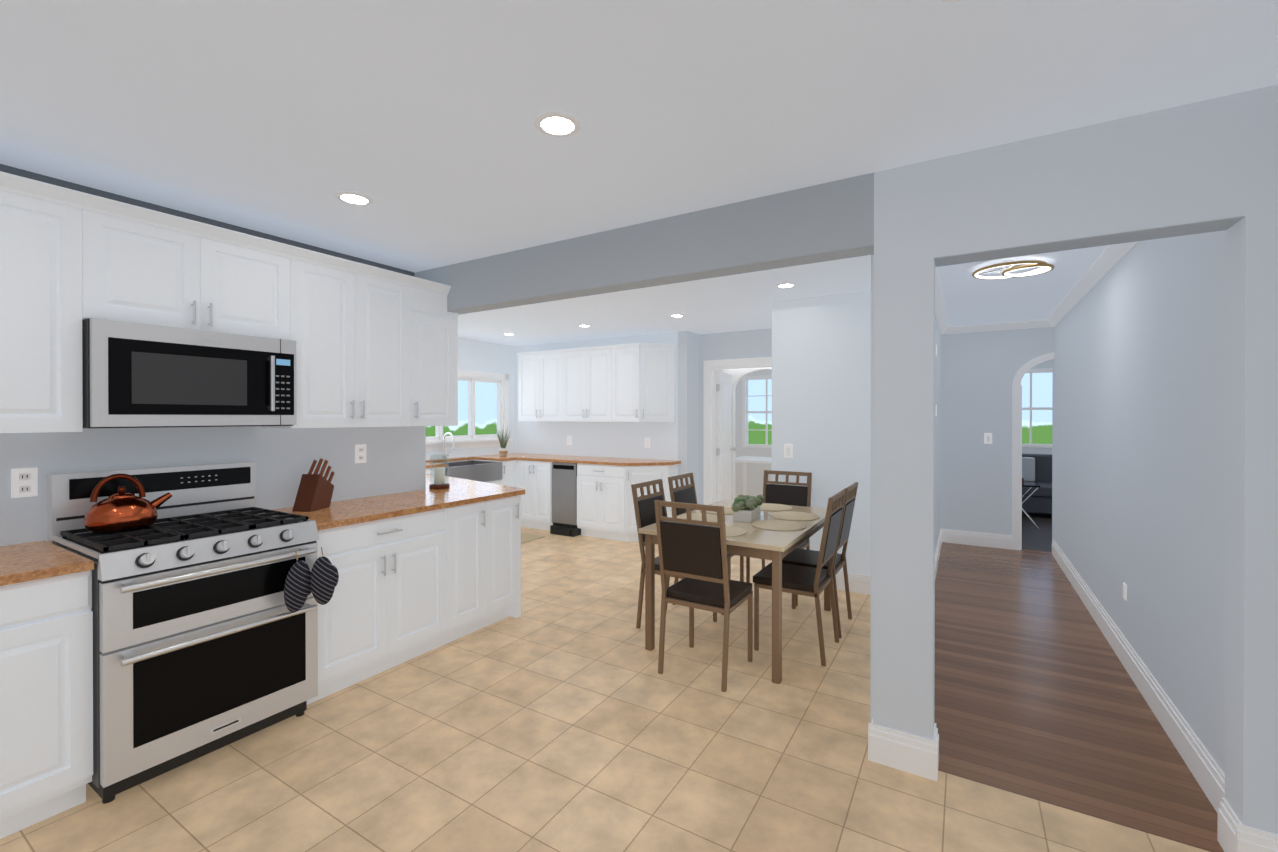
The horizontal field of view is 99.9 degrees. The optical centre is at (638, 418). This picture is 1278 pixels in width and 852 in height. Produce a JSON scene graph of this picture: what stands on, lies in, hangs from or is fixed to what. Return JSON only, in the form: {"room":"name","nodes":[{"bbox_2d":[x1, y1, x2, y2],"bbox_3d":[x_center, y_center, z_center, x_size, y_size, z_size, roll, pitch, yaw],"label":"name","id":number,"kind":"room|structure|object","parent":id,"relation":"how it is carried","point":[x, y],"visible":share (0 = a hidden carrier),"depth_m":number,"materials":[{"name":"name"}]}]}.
{"room":"kitchen","nodes":[
{"label":"kitchen","id":0,"kind":"room"},
{"bbox_2d":[0,497,1209,851],"bbox_3d":[-0.092,1.451,4.438,6.660,0.060,11.140,0,0,31],"label":"floor","id":1,"kind":"structure","parent":0,"point":[560,715],"depth_m":2.23,"materials":[{"name":"beige tile"}]},
{"bbox_2d":[0,570,92,838],"bbox_3d":[-2.550,0.991,1.599,0.650,0.882,1.198,0,0,31],"label":"base cabinet","id":2,"kind":"object","parent":1,"relation":"on","point":[46,698],"visible":0.96,"depth_m":1.86,"materials":[{"name":"white wood"}]},
{"bbox_2d":[0,540,93,585],"bbox_3d":[-2.558,0.533,1.603,0.632,0.033,1.198,0,0,31],"label":"countertop","id":3,"kind":"structure","parent":2,"relation":"on","point":[26,562],"depth_m":1.94,"materials":[{"name":"brown stone"}]},
{"bbox_2d":[47,461,318,803],"bbox_3d":[-2.001,0.831,2.416,0.742,1.195,0.758,0,0,31],"label":"range","id":4,"kind":"object","parent":1,"relation":"on","point":[205,640],"visible":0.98,"depth_m":2.23,"materials":[{"name":"grey metal"}]},
{"bbox_2d":[83,473,171,532],"bbox_3d":[-2.211,0.352,2.336,0.232,0.236,0.288,0,0,31],"label":"copper kettle","id":5,"kind":"object","parent":4,"relation":"on","point":[121,510],"visible":1,"depth_m":2.26,"materials":[{"name":"orange metal"}]},
{"bbox_2d":[284,547,338,611],"bbox_3d":[-1.502,0.733,2.471,0.058,0.270,0.243,0,0,31],"label":"oven mitts","id":6,"kind":"object","parent":4,"relation":"hanging from","point":[319,581],"visible":1,"depth_m":2.45,"materials":[{"name":"black fabric"}]},
{"bbox_2d":[307,506,458,704],"bbox_3d":[-1.635,0.985,3.142,0.617,0.882,0.853,0,0,31],"label":"base cabinet","id":7,"kind":"object","parent":1,"relation":"on","point":[409,587],"depth_m":2.96,"materials":[{"name":"white wood"}]},
{"bbox_2d":[426,467,444,474],"bbox_3d":[-2.632,0.975,5.837,0.617,0.882,0.917,0,0,31],"label":"base cabinet","id":8,"kind":"object","parent":1,"relation":"on","point":[428,471],"depth_m":5.84,"materials":[{"name":"white wood"}]},
{"bbox_2d":[459,500,494,637],"bbox_3d":[-1.364,0.983,3.588,0.617,0.882,0.429,0,0,31],"label":"base cabinet","id":9,"kind":"object","parent":1,"relation":"on","point":[476,520],"depth_m":3.51,"materials":[{"name":"white wood"}]},
{"bbox_2d":[467,460,516,486],"bbox_3d":[-1.933,0.970,6.991,0.617,0.882,0.340,0,0,31],"label":"base cabinet","id":10,"kind":"object","parent":1,"relation":"on","point":[509,473],"depth_m":6.86,"materials":[{"name":"white wood"}]},
{"bbox_2d":[444,460,501,481],"bbox_3d":[-2.151,0.648,6.502,0.535,0.217,0.832,0,0,31],"label":"farmhouse sink","id":11,"kind":"object","parent":10,"relation":"in","point":[480,471],"visible":0.42,"depth_m":6.45,"materials":[{"name":"silver metal"}]},
{"bbox_2d":[480,453,680,465],"bbox_3d":[-0.813,0.513,6.836,2.692,0.033,0.635,0,0,31],"label":"countertop","id":12,"kind":"structure","parent":10,"relation":"on","point":[510,456],"depth_m":6.60,"materials":[{"name":"brown stone"}]},
{"bbox_2d":[442,432,454,458],"bbox_3d":[-2.333,0.330,6.649,0.209,0.336,0.112,0,0,31],"label":"faucet","id":13,"kind":"object","parent":12,"relation":"on","point":[453,449],"visible":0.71,"depth_m":6.64,"materials":[{"name":"silver metal"}]},
{"bbox_2d":[496,425,510,455],"bbox_3d":[-1.819,0.288,7.206,0.211,0.414,0.243,0,0,31],"label":"potted plant","id":14,"kind":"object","parent":12,"relation":"on","point":[503,451],"depth_m":7.17,"materials":[{"name":"green plant"}]},
{"bbox_2d":[486,480,501,484],"bbox_3d":[-2.223,1.086,6.512,0.617,0.655,0.900,0,0,31],"label":"base cabinet","id":15,"kind":"object","parent":1,"relation":"on","point":[499,482],"depth_m":6.67,"materials":[{"name":"white wood"}]},
{"bbox_2d":[495,496,518,621],"bbox_3d":[-1.219,0.982,3.828,0.617,0.882,0.370,0,0,31],"label":"base cabinet","id":16,"kind":"object","parent":1,"relation":"on","point":[506,509],"depth_m":3.74,"materials":[{"name":"white wood"}]},
{"bbox_2d":[509,495,520,617],"bbox_3d":[-1.826,0.980,4.441,2.252,0.882,0.630,0,0,31],"label":"base cabinet","id":17,"kind":"object","parent":1,"relation":"on","point":[514,611],"visible":0.14,"depth_m":3.86,"materials":[{"name":"white wood"}]},
{"bbox_2d":[274,485,487,529],"bbox_3d":[-1.566,0.527,3.239,0.632,0.033,1.094,0,0,31],"label":"countertop","id":18,"kind":"structure","parent":17,"relation":"on","point":[366,509],"depth_m":3.17,"materials":[{"name":"brown stone"}]},
{"bbox_2d":[292,458,334,511],"bbox_3d":[-1.849,0.367,3.073,0.110,0.286,0.231,0,0,6],"label":"knife block","id":19,"kind":"object","parent":18,"relation":"on","point":[315,491],"visible":1,"depth_m":3.02,"materials":[{"name":"brown wood"}]},
{"bbox_2d":[426,474,524,500],"bbox_3d":[-2.059,0.522,4.596,2.882,0.033,0.672,0,0,31],"label":"countertop","id":20,"kind":"structure","parent":17,"relation":"on","point":[495,491],"depth_m":3.98,"materials":[{"name":"stone"}]},
{"bbox_2d":[429,454,449,488],"bbox_3d":[-1.462,0.385,3.938,0.140,0.244,0.140,0,0,31],"label":"candle","id":21,"kind":"object","parent":20,"relation":"on","point":[439,478],"visible":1,"depth_m":3.91,"materials":[{"name":"white wax"}]},
{"bbox_2d":[521,533,544,543],"bbox_3d":[-1.540,1.408,6.263,0.550,0.012,0.720,0,0,31],"label":"area rug","id":22,"kind":"object","parent":1,"relation":"on","point":[526,537],"visible":0.25,"depth_m":6.35,"materials":[{"name":"beige fabric"}]},
{"bbox_2d":[517,460,552,530],"bbox_3d":[-1.195,0.970,7.061,0.608,0.882,0.650,0,0,31],"label":"base cabinet","id":23,"kind":"object","parent":1,"relation":"on","point":[534,479],"visible":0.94,"depth_m":6.79,"materials":[{"name":"white wood"}]},
{"bbox_2d":[550,462,580,536],"bbox_3d":[-0.776,0.972,6.788,0.382,0.880,0.682,0,0,31],"label":"trash compactor","id":24,"kind":"object","parent":1,"relation":"on","point":[564,498],"visible":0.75,"depth_m":6.54,"materials":[{"name":"black"}]},
{"bbox_2d":[577,463,677,541],"bbox_3d":[-0.144,0.973,6.424,1.065,0.882,0.650,0,0,31],"label":"base cabinet","id":25,"kind":"object","parent":1,"relation":"on","point":[605,507],"visible":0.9,"depth_m":6.21,"materials":[{"name":"white wood"}]},
{"bbox_2d":[631,479,716,628],"bbox_3d":[0.253,0.936,3.725,0.476,0.975,0.404,0,0,31],"label":"dining chair","id":26,"kind":"object","parent":1,"relation":"on","point":[644,508],"visible":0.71,"depth_m":3.70,"materials":[{"name":"brown wood"}]},
{"bbox_2d":[654,500,752,691],"bbox_3d":[0.380,0.939,3.073,0.404,0.975,0.476,0,0,31],"label":"chair","id":27,"kind":"object","parent":1,"relation":"on","point":[693,553],"visible":1,"depth_m":2.93,"materials":[{"name":"brown wood"}]},
{"bbox_2d":[668,473,743,614],"bbox_3d":[0.528,0.934,4.178,0.476,0.975,0.404,0,0,31],"label":"dining chair","id":28,"kind":"object","parent":1,"relation":"on","point":[683,493],"visible":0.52,"depth_m":4.22,"materials":[{"name":"brown wood"}]},
{"bbox_2d":[639,500,830,683],"bbox_3d":[0.736,1.049,3.660,0.900,0.750,1.370,0,0,31],"label":"dining table","id":29,"kind":"object","parent":1,"relation":"on","point":[776,547],"visible":0.5,"depth_m":3.17,"materials":[{"name":"beige wood"}]},
{"bbox_2d":[677,513,725,521],"bbox_3d":[0.418,0.671,3.636,0.336,0.005,0.336,0,0,31],"label":"placemat","id":30,"kind":"object","parent":29,"relation":"on","point":[710,517],"visible":0.52,"depth_m":3.64,"materials":[{"name":"beige fabric"}]},
{"bbox_2d":[700,506,732,513],"bbox_3d":[0.609,0.670,3.952,0.336,0.005,0.336,0,0,31],"label":"placemat","id":31,"kind":"object","parent":29,"relation":"on","point":[727,509],"visible":0.17,"depth_m":3.88,"materials":[{"name":"beige fabric"}]},
{"bbox_2d":[705,525,746,536],"bbox_3d":[0.479,0.672,3.236,0.336,0.005,0.336,0,0,31],"label":"placemat","id":32,"kind":"object","parent":29,"relation":"on","point":[732,531],"visible":0.31,"depth_m":3.20,"materials":[{"name":"beige fabric"}]},
{"bbox_2d":[731,494,763,522],"bbox_3d":[0.742,0.598,3.663,0.174,0.150,0.365,0,0,23],"label":"planter","id":33,"kind":"object","parent":29,"relation":"on","point":[746,508],"visible":1,"depth_m":3.54,"materials":[{"name":"white"}]},
{"bbox_2d":[761,503,791,510],"bbox_3d":[0.992,0.669,4.082,0.336,0.005,0.336,0,0,31],"label":"placemat","id":34,"kind":"object","parent":29,"relation":"on","point":[771,507],"visible":0.77,"depth_m":4.05,"materials":[{"name":"beige fabric"}]},
{"bbox_2d":[752,520,805,530],"bbox_3d":[0.883,0.672,3.400,0.336,0.005,0.336,0,0,31],"label":"placemat","id":35,"kind":"object","parent":29,"relation":"on","point":[780,525],"visible":0.96,"depth_m":3.38,"materials":[{"name":"beige fabric"}]},
{"bbox_2d":[769,511,819,520],"bbox_3d":[1.075,0.671,3.717,0.336,0.005,0.336,0,0,31],"label":"placemat","id":36,"kind":"object","parent":29,"relation":"on","point":[793,516],"visible":1,"depth_m":3.68,"materials":[{"name":"beige fabric"}]},
{"bbox_2d":[735,456,771,495],"bbox_3d":[1.977,1.025,8.737,0.900,0.760,0.800,0,0,31],"label":"table","id":37,"kind":"object","parent":1,"relation":"on","point":[745,460],"visible":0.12,"depth_m":8.97,"materials":[{"name":"white wood"}]},
{"bbox_2d":[746,470,811,605],"bbox_3d":[1.144,0.934,4.373,0.404,0.975,0.476,0,0,31],"label":"chair","id":38,"kind":"object","parent":1,"relation":"on","point":[787,493],"visible":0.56,"depth_m":4.51,"materials":[{"name":"brown wood"}]},
{"bbox_2d":[753,490,845,666],"bbox_3d":[1.006,0.937,3.361,0.476,0.975,0.404,0,0,31],"label":"dining chair","id":39,"kind":"object","parent":1,"relation":"on","point":[806,581],"visible":0.92,"depth_m":3.27,"materials":[{"name":"brown wood"}]},
{"bbox_2d":[782,482,857,637],"bbox_3d":[1.245,0.936,3.755,0.476,0.975,0.404,0,0,31],"label":"dining chair","id":40,"kind":"object","parent":1,"relation":"on","point":[802,557],"visible":0.71,"depth_m":3.68,"materials":[{"name":"brown wood"}]},
{"bbox_2d":[0,84,1277,833],"bbox_3d":[1.165,0.191,4.549,8.690,2.460,12.640,0,0,31],"label":"wall","id":41,"kind":"structure","parent":0,"point":[1160,340],"depth_m":2.38,"materials":[{"name":"grey paint"}]},
{"bbox_2d":[11,468,37,497],"bbox_3d":[-2.546,0.264,2.227,0.008,0.118,0.072,0,0,31],"label":"outlet","id":42,"kind":"object","parent":41,"relation":"attached to","point":[24,482],"visible":1,"depth_m":2.23,"materials":[{"name":"white plastic"}]},
{"bbox_2d":[0,171,87,432],"bbox_3d":[-2.557,-0.416,1.877,0.347,0.937,0.795,0,0,31],"label":"upper cabinet","id":43,"kind":"object","parent":41,"relation":"attached to","point":[44,226],"depth_m":2.03,"materials":[{"name":"white wood"}]},
{"bbox_2d":[88,194,295,340],"bbox_3d":[-2.152,-0.645,2.544,0.347,0.485,0.767,0,0,31],"label":"upper cabinet","id":44,"kind":"object","parent":41,"relation":"attached to","point":[146,266],"depth_m":2.41,"materials":[{"name":"white wood"}]},
{"bbox_2d":[82,318,296,427],"bbox_3d":[-2.106,-0.181,2.519,0.452,0.434,0.756,0,0,31],"label":"microwave","id":45,"kind":"object","parent":44,"relation":"attached to","point":[138,375],"visible":1,"depth_m":2.34,"materials":[{"name":"silver metal"}]},
{"bbox_2d":[258,247,423,427],"bbox_3d":[-1.755,-0.421,3.199,0.347,0.937,0.762,0,0,31],"label":"upper cabinet","id":46,"kind":"object","parent":41,"relation":"attached to","point":[376,347],"depth_m":3.08,"materials":[{"name":"white wood"}]},
{"bbox_2d":[355,444,365,462],"bbox_3d":[-1.795,0.225,3.466,0.008,0.118,0.072,0,0,31],"label":"outlet","id":47,"kind":"object","parent":41,"relation":"attached to","point":[360,453],"visible":1,"depth_m":3.46,"materials":[{"name":"white plastic"}]},
{"bbox_2d":[420,283,457,425],"bbox_3d":[-1.493,-0.401,3.632,0.347,0.892,0.370,0,0,31],"label":"upper cabinet","id":48,"kind":"object","parent":41,"relation":"attached to","point":[440,325],"depth_m":3.57,"materials":[{"name":"white wood"}]},
{"bbox_2d":[426,370,510,450],"bbox_3d":[-2.475,-0.125,6.731,0.140,1.015,2.290,0,0,31],"label":"window","id":49,"kind":"structure","parent":41,"relation":"in","point":[471,439],"depth_m":7.17,"materials":[{"name":"white"}]},
{"bbox_2d":[517,349,564,421],"bbox_3d":[-1.201,-0.431,7.236,0.824,0.928,0.347,0,0,31],"label":"upper cabinet","id":50,"kind":"object","parent":41,"relation":"attached to","point":[541,374],"depth_m":7.08,"materials":[{"name":"white wood"}]},
{"bbox_2d":[567,436,570,444],"bbox_3d":[-0.948,0.290,7.286,0.072,0.118,0.009,0,0,31],"label":"outlet","id":51,"kind":"object","parent":41,"relation":"attached to","point":[568,440],"visible":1,"depth_m":7.28,"materials":[{"name":"white plastic"}]},
{"bbox_2d":[565,345,616,421],"bbox_3d":[-0.571,-0.430,6.854,0.886,0.928,0.347,0,0,31],"label":"upper cabinet","id":52,"kind":"object","parent":41,"relation":"attached to","point":[590,372],"depth_m":6.67,"materials":[{"name":"white wood"}]},
{"bbox_2d":[617,343,644,421],"bbox_3d":[-0.075,-0.428,6.554,0.512,0.928,0.347,0,0,31],"label":"upper cabinet","id":53,"kind":"object","parent":41,"relation":"attached to","point":[633,382],"depth_m":6.36,"materials":[{"name":"white wood"}]},
{"bbox_2d":[645,438,649,446],"bbox_3d":[0.104,0.293,6.648,0.072,0.118,0.009,0,0,31],"label":"light switch","id":54,"kind":"object","parent":41,"relation":"attached to","point":[647,442],"visible":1,"depth_m":6.64,"materials":[{"name":"white plastic"}]},
{"bbox_2d":[645,343,676,421],"bbox_3d":[0.202,-0.428,6.386,0.372,0.928,0.347,0,0,31],"label":"upper cabinet","id":55,"kind":"object","parent":41,"relation":"attached to","point":[660,358],"depth_m":6.35,"materials":[{"name":"white wood"}]},
{"bbox_2d":[716,370,735,501],"bbox_3d":[1.119,0.397,7.065,0.190,2.012,0.792,0,0,20],"label":"open door","id":56,"kind":"structure","parent":41,"relation":"in","point":[723,438],"depth_m":6.93,"materials":[{"name":"white wood"}]},
{"bbox_2d":[704,357,771,504],"bbox_3d":[1.261,0.348,6.421,1.005,2.130,0.140,0,0,31],"label":"door frame","id":57,"kind":"structure","parent":41,"relation":"attached to","point":[711,367],"depth_m":6.59,"materials":[{"name":"white wood"}]},
{"bbox_2d":[742,375,771,447],"bbox_3d":[2.238,-0.128,9.405,0.870,1.260,0.080,0,0,31],"label":"sunroom window","id":58,"kind":"structure","parent":41,"relation":"in","point":[744,411],"depth_m":9.53,"materials":[{"name":"white wood"}]},
{"bbox_2d":[784,444,792,457],"bbox_3d":[1.305,0.280,4.693,0.072,0.118,0.009,0,0,31],"label":"light switch","id":59,"kind":"object","parent":41,"relation":"attached to","point":[788,450],"visible":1,"depth_m":4.69,"materials":[{"name":"white plastic"}]},
{"bbox_2d":[935,266,948,334],"bbox_3d":[2.335,-1.001,4.233,0.075,0.075,4.520,0,0,31],"label":"crown molding","id":60,"kind":"structure","parent":41,"relation":"attached to","point":[940,313],"depth_m":4.86,"materials":[{"name":"white wood"}]},
{"bbox_2d":[984,433,991,443],"bbox_3d":[3.866,0.215,5.947,0.072,0.118,0.009,0,0,31],"label":"light switch","id":61,"kind":"object","parent":41,"relation":"attached to","point":[987,438],"visible":1,"depth_m":5.95,"materials":[{"name":"white plastic"}]},
{"bbox_2d":[949,319,1044,333],"bbox_3d":[3.905,-1.007,5.881,0.870,0.075,0.075,0,0,31],"label":"crown molding","id":62,"kind":"structure","parent":41,"relation":"attached to","point":[1029,324],"depth_m":5.86,"materials":[{"name":"white wood"}]},
{"bbox_2d":[771,529,1277,851],"bbox_3d":[0.549,1.352,2.822,3.650,0.150,8.800,0,0,31],"label":"baseboard","id":63,"kind":"structure","parent":41,"relation":"attached to","point":[906,752],"depth_m":2.23,"materials":[{"name":"white wood"}]},
{"bbox_2d":[1012,352,1053,549],"bbox_3d":[4.484,0.351,5.636,0.940,2.130,0.140,0,0,31],"label":"door frame","id":64,"kind":"structure","parent":41,"relation":"attached to","point":[1017,461],"depth_m":5.80,"materials":[{"name":"white wood"}]},
{"bbox_2d":[1022,368,1052,447],"bbox_3d":[6.330,-0.175,8.679,1.120,1.260,0.080,0,0,31],"label":"living room window","id":65,"kind":"structure","parent":41,"relation":"in","point":[1030,371],"depth_m":8.64,"materials":[{"name":"white wood"}]},
{"bbox_2d":[1045,241,1138,326],"bbox_3d":[3.161,-0.999,3.732,0.075,0.075,4.520,0,0,31],"label":"crown molding","id":66,"kind":"structure","parent":41,"relation":"attached to","point":[1109,258],"depth_m":3.79,"materials":[{"name":"white wood"}]},
{"bbox_2d":[1123,582,1126,600],"bbox_3d":[2.833,1.006,3.131,0.009,0.090,0.060,0,0,31],"label":"outlet","id":67,"kind":"object","parent":41,"relation":"attached to","point":[1124,591],"visible":1,"depth_m":3.12,"materials":[{"name":"white plastic"}]},
{"bbox_2d":[0,0,1277,346],"bbox_3d":[1.165,-1.069,4.544,8.690,0.060,12.640,0,0,31],"label":"ceiling","id":68,"kind":"structure","parent":0,"point":[414,120],"depth_m":1.76,"materials":[{"name":"white paint"}]},
{"bbox_2d":[335,191,372,204],"bbox_3d":[-1.327,-1.027,2.506,0.156,0.008,0.156,0,0,31],"label":"recessed light","id":69,"kind":"object","parent":68,"relation":"in","point":[354,198],"visible":1,"depth_m":2.50,"materials":[{"name":"white plastic"}]},
{"bbox_2d":[535,111,579,136],"bbox_3d":[-0.284,-1.024,1.874,0.156,0.008,0.156,0,0,31],"label":"recessed light","id":70,"kind":"object","parent":68,"relation":"in","point":[557,124],"visible":1,"depth_m":1.87,"materials":[{"name":"white"}]},
{"bbox_2d":[578,324,590,326],"bbox_3d":[-0.609,-1.040,6.006,0.156,0.008,0.156,0,0,31],"label":"recessed light","id":71,"kind":"object","parent":68,"relation":"in","point":[583,325],"visible":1,"depth_m":5.98,"materials":[{"name":"white"}]},
{"bbox_2d":[669,314,684,316],"bbox_3d":[0.383,-1.038,5.404,0.156,0.008,0.156,0,0,31],"label":"recessed light","id":72,"kind":"object","parent":68,"relation":"in","point":[676,315],"visible":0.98,"depth_m":5.39,"materials":[{"name":"white"}]},
{"bbox_2d":[776,283,795,287],"bbox_3d":[1.139,-1.033,4.163,0.156,0.008,0.156,0,0,31],"label":"recessed light","id":73,"kind":"object","parent":68,"relation":"in","point":[784,285],"visible":1,"depth_m":4.16,"materials":[{"name":"white"}]},
{"bbox_2d":[941,0,961,1],"bbox_3d":[0.763,-1.022,1.239,0.156,0.008,0.156,0,0,31],"label":"recessed light","id":74,"kind":"object","parent":68,"relation":"in","point":[951,0],"visible":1,"depth_m":1.31,"materials":[{"name":"white"}]},
{"bbox_2d":[972,260,1054,279],"bbox_3d":[2.507,-1.006,3.614,0.458,0.060,0.428,0,0,31],"label":"hall ceiling light","id":75,"kind":"object","parent":68,"relation":"attached to","point":[1043,266],"visible":1,"depth_m":3.56,"materials":[{"name":"silver metal"}]},
{"bbox_2d":[1022,512,1051,551],"bbox_3d":[5.806,1.441,6.991,3.280,0.060,3.660,0,0,31],"label":"floor","id":76,"kind":"structure","parent":0,"point":[1039,538],"depth_m":6.68,"materials":[{"name":"grey"}]},
{"bbox_2d":[1022,478,1039,527],"bbox_3d":[5.083,1.103,7.206,0.440,0.625,0.440,0,0,31],"label":"side table","id":77,"kind":"object","parent":76,"relation":"on","point":[1030,484],"visible":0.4,"depth_m":7.01,"materials":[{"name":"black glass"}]},
{"bbox_2d":[1022,454,1051,513],"bbox_3d":[6.208,0.978,7.856,2.050,0.860,0.920,0,0,31],"label":"sofa","id":78,"kind":"object","parent":76,"relation":"on","point":[1036,468],"visible":0.08,"depth_m":8.12,"materials":[{"name":"grey fabric"}]},
{"bbox_2d":[934,542,1223,851],"bbox_3d":[2.781,1.453,3.960,1.250,0.060,4.660,0,0,31],"label":"floor","id":79,"kind":"structure","parent":0,"point":[1038,696],"depth_m":2.67,"materials":[{"name":"brown wood"}]},
{"label":"outside","id":80,"kind":"structure","parent":0,"visible":0},
{"bbox_2d":[426,373,1052,444],"bbox_3d":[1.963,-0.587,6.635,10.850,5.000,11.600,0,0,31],"label":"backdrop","id":81,"kind":"structure","parent":80,"point":[485,408],"depth_m":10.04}
]}

